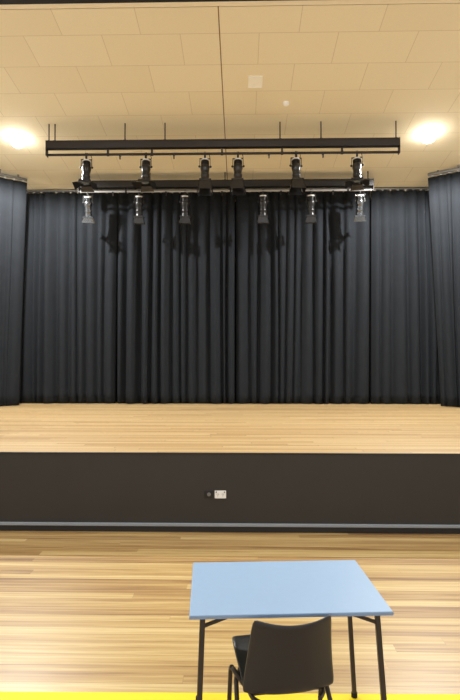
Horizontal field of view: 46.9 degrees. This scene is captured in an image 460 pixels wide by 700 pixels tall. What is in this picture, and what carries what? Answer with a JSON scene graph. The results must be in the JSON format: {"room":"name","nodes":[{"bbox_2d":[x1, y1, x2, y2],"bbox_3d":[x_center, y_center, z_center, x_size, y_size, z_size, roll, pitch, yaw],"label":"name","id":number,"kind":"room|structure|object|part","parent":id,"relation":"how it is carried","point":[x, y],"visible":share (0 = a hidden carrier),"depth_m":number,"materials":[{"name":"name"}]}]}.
{"room":"auditorium","nodes":[
{"label":"auditorium","id":0,"kind":"room"},
{"bbox_2d":[0,0,289,4],"bbox_3d":[0.137,-4.596,6.606,13.200,0.420,0.520,0,-1,1],"label":"wall header","id":1,"kind":"structure","parent":0,"point":[2,2],"depth_m":6.67,"materials":[{"name":"black paint"}]},
{"bbox_2d":[0,0,459,8],"bbox_3d":[0.139,-4.427,6.697,13.200,0.114,0.068,0,-1,1],"label":"trim","id":2,"kind":"structure","parent":1,"relation":"attached to","point":[291,2],"depth_m":6.70,"materials":[{"name":"brown wood"}]},
{"bbox_2d":[0,3,459,200],"bbox_3d":[0.198,-3.952,9.506,13.200,0.933,5.536,0,-1,1],"label":"ceiling","id":3,"kind":"structure","parent":0,"point":[358,70],"depth_m":8.22,"materials":[{"name":"beige tile"}]},
{"bbox_2d":[0,169,26,180],"bbox_3d":[-4.696,-3.653,10.822,1.084,0.181,0.041,1,-1,-39],"label":"track","id":4,"kind":"object","parent":3,"relation":"attached to","point":[1,174],"visible":1,"depth_m":10.96,"materials":[{"name":"metal"}]},
{"bbox_3d":[-4.696,-3.586,10.820,1.084,0.046,0.040,1,-1,-39],"label":"rail","id":5,"kind":"part","parent":4,"relation":"part of","materials":[{"name":"metal"}]},
{"bbox_2d":[0,177,26,405],"bbox_3d":[-4.699,-1.205,10.778,1.087,4.701,0.128,1,-1,-41],"label":"curtain","id":6,"kind":"object","parent":4,"relation":"hanging from","point":[13,193],"visible":1,"depth_m":10.92,"materials":[{"name":"black fabric"}]},
{"bbox_2d":[9,133,26,147],"bbox_3d":[-3.881,-3.810,9.701,0.319,0.200,0.318,0,-1,7],"label":"recessed light","id":7,"kind":"object","parent":3,"relation":"in","point":[17,140],"visible":1,"depth_m":9.60,"materials":[{"name":"white glass"}]},
{"bbox_2d":[45,121,399,159],"bbox_3d":[-0.143,-3.644,9.204,6.129,0.639,0.113,0,-1,1],"label":"bar","id":8,"kind":"object","parent":3,"relation":"hanging from","point":[389,142],"visible":1,"depth_m":9.17,"materials":[{"name":"black paint"}]},
{"bbox_3d":[-3.166,-3.797,9.272,0.050,0.329,0.060,0,-1,1],"label":"hanger rod","id":9,"kind":"part","parent":8,"relation":"part of","materials":[{"name":"black metal"}]},
{"bbox_3d":[-3.060,-3.797,9.269,0.050,0.329,0.060,0,-1,1],"label":"hanger rod","id":10,"kind":"part","parent":8,"relation":"part of","materials":[{"name":"black metal"}]},
{"bbox_2d":[72,153,97,191],"bbox_3d":[-2.499,-3.118,9.178,0.404,0.651,0.389,0,-1,-5],"label":"spotlight","id":11,"kind":"object","parent":8,"relation":"hanging from","point":[85,183],"visible":1,"depth_m":9.20,"materials":[{"name":"black metal"}]},
{"bbox_3d":[-2.643,-2.851,9.153,0.115,0.096,0.235,0,-1,-5],"label":"barn door","id":12,"kind":"part","parent":11,"relation":"part of","materials":[{"name":"black metal"}]},
{"bbox_3d":[-2.500,-2.893,9.178,0.204,0.075,0.205,0,-1,-5],"label":"colour frame","id":13,"kind":"part","parent":11,"relation":"part of","materials":[{"name":"black metal"}]},
{"bbox_3d":[-2.510,-2.825,9.312,0.240,0.069,0.108,0,-1,-5],"label":"barn door","id":14,"kind":"part","parent":11,"relation":"part of","materials":[{"name":"black metal"}]},
{"bbox_3d":[-2.354,-2.851,9.176,0.115,0.096,0.235,0,-1,-5],"label":"barn door","id":15,"kind":"part","parent":11,"relation":"part of","materials":[{"name":"black metal"}]},
{"bbox_3d":[-1.831,-3.798,9.244,0.050,0.329,0.060,0,-1,1],"label":"hanger rod","id":16,"kind":"part","parent":8,"relation":"part of","materials":[{"name":"black metal"}]},
{"bbox_2d":[132,152,157,191],"bbox_3d":[-1.467,-3.119,9.156,0.404,0.651,0.389,0,-1,4],"label":"spotlight","id":17,"kind":"object","parent":8,"relation":"hanging from","point":[144,182],"visible":1,"depth_m":9.17,"materials":[{"name":"black metal"}]},
{"bbox_3d":[-1.612,-2.851,9.153,0.115,0.096,0.235,0,-1,4],"label":"barn door","id":18,"kind":"part","parent":17,"relation":"part of","materials":[{"name":"black metal"}]},
{"bbox_3d":[-1.467,-2.894,9.157,0.204,0.075,0.205,0,-1,4],"label":"colour frame","id":19,"kind":"part","parent":17,"relation":"part of","materials":[{"name":"black metal"}]},
{"bbox_3d":[-1.458,-2.825,9.291,0.240,0.069,0.108,0,-1,4],"label":"barn door","id":20,"kind":"part","parent":17,"relation":"part of","materials":[{"name":"black metal"}]},
{"bbox_3d":[-1.324,-2.851,9.132,0.115,0.096,0.235,0,-1,4],"label":"barn door","id":21,"kind":"part","parent":17,"relation":"part of","materials":[{"name":"black metal"}]},
{"bbox_3d":[-1.131,-3.798,9.229,0.050,0.329,0.060,0,-1,1],"label":"hanger rod","id":22,"kind":"part","parent":8,"relation":"part of","materials":[{"name":"black metal"}]},
{"bbox_2d":[197,152,212,195],"bbox_3d":[-0.431,-3.066,9.139,0.269,0.756,0.312,0,-1,-3],"label":"spotlight","id":23,"kind":"object","parent":8,"relation":"hanging from","point":[204,185],"visible":1,"depth_m":9.13,"materials":[{"name":"black metal"}]},
{"bbox_3d":[-0.423,-2.821,9.014,0.240,0.165,0.065,0,-1,-3],"label":"barn door","id":24,"kind":"part","parent":23,"relation":"part of","materials":[{"name":"black metal"}]},
{"bbox_3d":[-0.436,-2.774,9.220,0.240,0.174,0.010,0,-1,-3],"label":"barn door","id":25,"kind":"part","parent":23,"relation":"part of","materials":[{"name":"black metal"}]},
{"bbox_2d":[229,151,245,195],"bbox_3d":[0.134,-3.067,9.127,0.269,0.756,0.312,0,-1,5],"label":"spotlight","id":26,"kind":"object","parent":8,"relation":"hanging from","point":[237,183],"visible":1,"depth_m":9.12,"materials":[{"name":"black metal"}]},
{"bbox_3d":[0.124,-2.821,9.002,0.240,0.165,0.064,0,-1,5],"label":"barn door","id":27,"kind":"part","parent":26,"relation":"part of","materials":[{"name":"black metal"}]},
{"bbox_3d":[0.141,-2.774,9.207,0.240,0.174,0.010,0,-1,5],"label":"barn door","id":28,"kind":"part","parent":26,"relation":"part of","materials":[{"name":"black metal"}]},
{"bbox_3d":[0.866,-3.799,9.187,0.050,0.329,0.060,0,-1,1],"label":"hanger rod","id":29,"kind":"part","parent":8,"relation":"part of","materials":[{"name":"black metal"}]},
{"bbox_2d":[288,151,306,194],"bbox_3d":[1.149,-3.067,9.106,0.269,0.756,0.312,0,-1,-6],"label":"spotlight","id":30,"kind":"object","parent":8,"relation":"hanging from","point":[296,183],"visible":1,"depth_m":9.10,"materials":[{"name":"black metal"}]},
{"bbox_3d":[1.140,-2.775,9.186,0.240,0.174,0.010,0,-1,-6],"label":"barn door","id":31,"kind":"part","parent":30,"relation":"part of","materials":[{"name":"black metal"}]},
{"bbox_3d":[1.161,-2.821,8.981,0.240,0.165,0.065,0,-1,-6],"label":"barn door","id":32,"kind":"part","parent":30,"relation":"part of","materials":[{"name":"black metal"}]},
{"bbox_3d":[1.574,-3.799,9.172,0.050,0.329,0.060,0,-1,1],"label":"hanger rod","id":33,"kind":"part","parent":8,"relation":"part of","materials":[{"name":"black metal"}]},
{"bbox_2d":[345,150,369,190],"bbox_3d":[2.178,-3.120,9.081,0.404,0.651,0.389,0,-1,13],"label":"spotlight","id":34,"kind":"object","parent":8,"relation":"hanging from","point":[357,166],"visible":1,"depth_m":9.10,"materials":[{"name":"black metal"}]},
{"bbox_3d":[2.035,-2.852,9.099,0.115,0.096,0.235,0,-1,13],"label":"barn door","id":35,"kind":"part","parent":34,"relation":"part of","materials":[{"name":"black metal"}]},
{"bbox_3d":[2.179,-2.895,9.081,0.204,0.075,0.205,0,-1,13],"label":"colour frame","id":36,"kind":"part","parent":34,"relation":"part of","materials":[{"name":"black metal"}]},
{"bbox_3d":[2.209,-2.827,9.213,0.240,0.069,0.108,0,-1,13],"label":"barn door","id":37,"kind":"part","parent":34,"relation":"part of","materials":[{"name":"black metal"}]},
{"bbox_3d":[2.317,-2.853,9.036,0.115,0.096,0.235,0,-1,13],"label":"barn door","id":38,"kind":"part","parent":34,"relation":"part of","materials":[{"name":"black metal"}]},
{"bbox_3d":[2.863,-3.800,9.145,0.050,0.329,0.060,0,-1,1],"label":"hanger rod","id":39,"kind":"part","parent":8,"relation":"part of","materials":[{"name":"black metal"}]},
{"bbox_2d":[78,171,373,195],"bbox_3d":[-0.100,-3.431,10.920,6.073,0.481,0.113,0,-1,1],"label":"bar","id":40,"kind":"object","parent":3,"relation":"hanging from","point":[249,183],"visible":0.66,"depth_m":10.88,"materials":[{"name":"black metal"}]},
{"bbox_2d":[82,193,94,222],"bbox_3d":[-2.949,-2.964,11.034,0.240,0.686,0.321,0,-1,-7],"label":"spotlight","id":41,"kind":"object","parent":40,"relation":"hanging from","point":[87,218],"visible":0.94,"depth_m":10.95,"materials":[{"name":"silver metal"}]},
{"bbox_3d":[-2.939,-2.675,10.950,0.240,0.104,0.017,0,-1,-7],"label":"barn door","id":42,"kind":"part","parent":41,"relation":"part of","materials":[{"name":"silver metal"}]},
{"bbox_2d":[133,190,144,224],"bbox_3d":[-1.885,-2.955,10.996,0.240,0.706,0.266,0,-1,-5],"label":"spotlight","id":43,"kind":"object","parent":40,"relation":"hanging from","point":[138,218],"visible":1,"depth_m":10.90,"materials":[{"name":"black metal"}]},
{"bbox_3d":[-1.877,-2.668,10.897,0.240,0.124,0.011,0,-1,-5],"label":"barn door","id":44,"kind":"part","parent":43,"relation":"part of","materials":[{"name":"black metal"}]},
{"bbox_2d":[179,190,190,223],"bbox_3d":[-0.930,-2.956,10.976,0.240,0.706,0.266,0,-1,-2],"label":"spotlight","id":45,"kind":"object","parent":40,"relation":"hanging from","point":[184,218],"visible":1,"depth_m":10.88,"materials":[{"name":"black metal"}]},
{"bbox_3d":[-0.927,-2.669,10.877,0.240,0.124,0.011,0,-1,-2],"label":"barn door","id":46,"kind":"part","parent":45,"relation":"part of","materials":[{"name":"black metal"}]},
{"bbox_2d":[257,189,268,223],"bbox_3d":[0.682,-2.956,10.942,0.240,0.706,0.266,0,-1,4],"label":"spotlight","id":47,"kind":"object","parent":40,"relation":"hanging from","point":[262,217],"visible":1,"depth_m":10.85,"materials":[{"name":"black metal"}]},
{"bbox_3d":[0.675,-2.670,10.844,0.240,0.124,0.011,0,-1,4],"label":"barn door","id":48,"kind":"part","parent":47,"relation":"part of","materials":[{"name":"black metal"}]},
{"bbox_2d":[305,189,316,223],"bbox_3d":[1.669,-2.957,10.921,0.240,0.706,0.266,0,-1,7],"label":"spotlight","id":49,"kind":"object","parent":40,"relation":"hanging from","point":[310,217],"visible":1,"depth_m":10.83,"materials":[{"name":"black metal"}]},
{"bbox_3d":[1.657,-2.670,10.823,0.240,0.124,0.011,0,-1,7],"label":"barn door","id":50,"kind":"part","parent":49,"relation":"part of","materials":[{"name":"black metal"}]},
{"bbox_2d":[354,191,365,221],"bbox_3d":[2.674,-2.966,10.916,0.240,0.686,0.321,0,-1,10],"label":"spotlight","id":51,"kind":"object","parent":40,"relation":"hanging from","point":[359,217],"visible":0.93,"depth_m":10.83,"materials":[{"name":"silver metal"}]},
{"bbox_3d":[2.661,-2.677,10.833,0.240,0.104,0.017,0,-1,10],"label":"barn door","id":52,"kind":"part","parent":51,"relation":"part of","materials":[{"name":"silver metal"}]},
{"bbox_2d":[27,187,428,191],"bbox_3d":[-0.065,-3.526,11.623,9.744,0.065,0.040,0,-1,1],"label":"track","id":53,"kind":"object","parent":3,"relation":"attached to","point":[375,188],"visible":0.5,"depth_m":11.59,"materials":[{"name":"metal"}]},
{"bbox_2d":[19,192,117,402],"bbox_3d":[-3.677,-1.163,11.549,2.441,4.646,0.209,0,-1,1],"label":"stage curtain","id":54,"kind":"object","parent":53,"relation":"hanging from","point":[69,340],"visible":0.74,"depth_m":11.58,"materials":[{"name":"black fabric"}]},
{"bbox_2d":[117,192,234,402],"bbox_3d":[-1.182,-1.164,11.493,2.585,4.646,0.257,0,-1,1],"label":"stage curtain","id":55,"kind":"object","parent":53,"relation":"hanging from","point":[176,307],"visible":0.84,"depth_m":11.53,"materials":[{"name":"black fabric"}]},
{"bbox_2d":[235,191,369,403],"bbox_3d":[1.583,-1.165,11.445,2.934,4.646,0.217,0,-1,1],"label":"stage curtain","id":56,"kind":"object","parent":53,"relation":"hanging from","point":[302,290],"visible":0.87,"depth_m":11.47,"materials":[{"name":"black fabric"}]},
{"bbox_2d":[371,189,440,403],"bbox_3d":[3.879,-1.166,11.403,1.684,4.646,0.165,0,-1,1],"label":"stage curtain","id":57,"kind":"object","parent":53,"relation":"hanging from","point":[404,349],"visible":0.8,"depth_m":11.42,"materials":[{"name":"black fabric"}]},
{"bbox_2d":[248,76,262,87],"bbox_3d":[0.389,-4.123,8.152,0.220,0.058,0.260,0,-1,1],"label":"ceiling vent","id":58,"kind":"object","parent":3,"relation":"in","point":[253,81],"visible":1,"depth_m":8.14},
{"bbox_2d":[249,78,260,86],"bbox_3d":[0.389,-4.127,8.153,0.190,0.013,0.227,0,-10,1],"label":"grille","id":59,"kind":"object","parent":58,"relation":"attached to","point":[253,82],"depth_m":8.16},
{"bbox_2d":[419,128,437,142],"bbox_3d":[3.551,-3.820,9.502,0.319,0.200,0.318,0,-1,7],"label":"recessed light","id":60,"kind":"object","parent":3,"relation":"in","point":[428,135],"visible":1,"depth_m":9.40,"materials":[{"name":"white glass"}]},
{"bbox_2d":[428,165,459,175],"bbox_3d":[4.568,-3.672,10.603,1.175,0.154,0.041,-1,-1,35],"label":"track","id":61,"kind":"object","parent":3,"relation":"attached to","point":[458,167],"visible":1,"depth_m":10.74,"materials":[{"name":"metal"}]},
{"bbox_2d":[428,170,459,406],"bbox_3d":[4.589,-1.223,10.585,1.177,4.729,0.173,-1,-1,36],"label":"curtain","id":62,"kind":"object","parent":61,"relation":"hanging from","point":[444,190],"visible":1,"depth_m":10.70,"materials":[{"name":"black fabric"}]},
{"bbox_2d":[0,531,459,693],"bbox_3d":[0.015,1.813,0.678,13.200,0.100,9.424,0,-1,1],"label":"floor","id":63,"kind":"structure","parent":0,"point":[81,611],"depth_m":3.63,"materials":[{"name":"beige wood"}]},
{"bbox_2d":[0,401,459,533],"bbox_3d":[0.184,1.514,8.772,13.200,0.803,6.798,0,-1,1],"label":"stage","id":64,"kind":"object","parent":63,"relation":"on","point":[115,467],"visible":0.97,"depth_m":5.43,"materials":[{"name":"brown wood"}]},
{"bbox_2d":[204,491,212,497],"bbox_3d":[-0.218,1.471,5.394,0.090,0.078,0.018,0,-1,1],"label":"socket","id":65,"kind":"object","parent":64,"relation":"attached to","point":[207,494],"visible":1,"depth_m":5.39,"materials":[{"name":"black plastic"}]},
{"bbox_2d":[215,491,225,497],"bbox_3d":[-0.098,1.470,5.393,0.116,0.078,0.016,0,-1,1],"label":"power outlet","id":66,"kind":"object","parent":64,"relation":"attached to","point":[218,494],"visible":1,"depth_m":5.39,"materials":[{"name":"white plastic"}]},
{"bbox_3d":[0.114,1.822,5.395,13.200,0.060,0.026,0,-1,1],"label":"skirting","id":67,"kind":"part","parent":64,"relation":"part of","materials":[{"name":"black"}]},
{"bbox_3d":[0.114,1.412,5.407,13.200,0.700,0.020,0,-1,1],"label":"panel","id":68,"kind":"part","parent":64,"relation":"part of","materials":[{"name":"black paint"}]},
{"bbox_2d":[0,692,459,699],"bbox_3d":[0.059,1.801,2.743,12.600,0.002,0.084,0,-1,1],"label":"floor marking","id":69,"kind":"object","parent":63,"relation":"on","point":[3,695],"depth_m":2.75,"materials":[{"name":"yellow paint"}]},
{"bbox_2d":[227,615,333,699],"bbox_3d":[0.229,1.441,2.305,0.485,0.718,0.565,0,-1,-9],"label":"chair","id":70,"kind":"object","parent":63,"relation":"on","point":[274,659],"visible":1,"depth_m":2.14,"materials":[{"name":"black plastic"}]},
{"bbox_3d":[0.025,1.591,2.351,0.068,0.387,0.187,0,-1,-9],"label":"leg","id":71,"kind":"part","parent":70,"relation":"part of","materials":[{"name":"brown metal"}]},
{"bbox_3d":[0.036,1.603,2.190,0.045,0.368,0.389,0,-1,1],"label":"leg","id":72,"kind":"part","parent":70,"relation":"part of","materials":[{"name":"brown metal"}]},
{"bbox_3d":[0.080,1.433,2.289,0.065,0.028,0.322,0,-1,-11],"label":"rail","id":73,"kind":"part","parent":70,"relation":"part of","materials":[{"name":"brown metal"}]},
{"bbox_3d":[0.376,1.433,2.335,0.065,0.028,0.322,0,-1,-7],"label":"rail","id":74,"kind":"part","parent":70,"relation":"part of","materials":[{"name":"brown metal"}]},
{"bbox_3d":[0.446,1.604,2.253,0.045,0.368,0.389,0,-1,-19],"label":"leg","id":75,"kind":"part","parent":70,"relation":"part of","materials":[{"name":"brown metal"}]},
{"bbox_2d":[189,560,393,699],"bbox_3d":[0.247,1.446,2.475,0.854,0.699,0.577,0,-1,-2],"label":"desk","id":76,"kind":"object","parent":63,"relation":"on","point":[220,591],"visible":1,"depth_m":2.39,"materials":[{"name":"blue laminate"}]},
{"bbox_3d":[-0.147,1.453,2.713,0.064,0.673,0.028,-1,-1,43],"label":"leg","id":77,"kind":"part","parent":76,"relation":"part of","materials":[{"name":"brown metal"}]},
{"bbox_3d":[-0.125,1.444,2.204,0.046,0.673,0.046,0,-1,-2],"label":"leg","id":78,"kind":"part","parent":76,"relation":"part of","materials":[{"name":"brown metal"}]},
{"bbox_3d":[0.625,1.454,2.746,0.077,0.674,0.027,1,-1,-33],"label":"leg","id":79,"kind":"part","parent":76,"relation":"part of","materials":[{"name":"brown metal"}]},
{"bbox_3d":[0.647,1.444,2.237,0.077,0.674,0.027,-1,-1,28],"label":"leg","id":80,"kind":"part","parent":76,"relation":"part of","materials":[{"name":"brown metal"}]},
{"bbox_2d":[116,201,370,400],"bbox_3d":[0.257,-1.219,12.273,13.400,6.400,0.100,0,-1,1],"label":"wall","id":81,"kind":"structure","parent":0,"point":[370,201],"depth_m":12.16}
]}

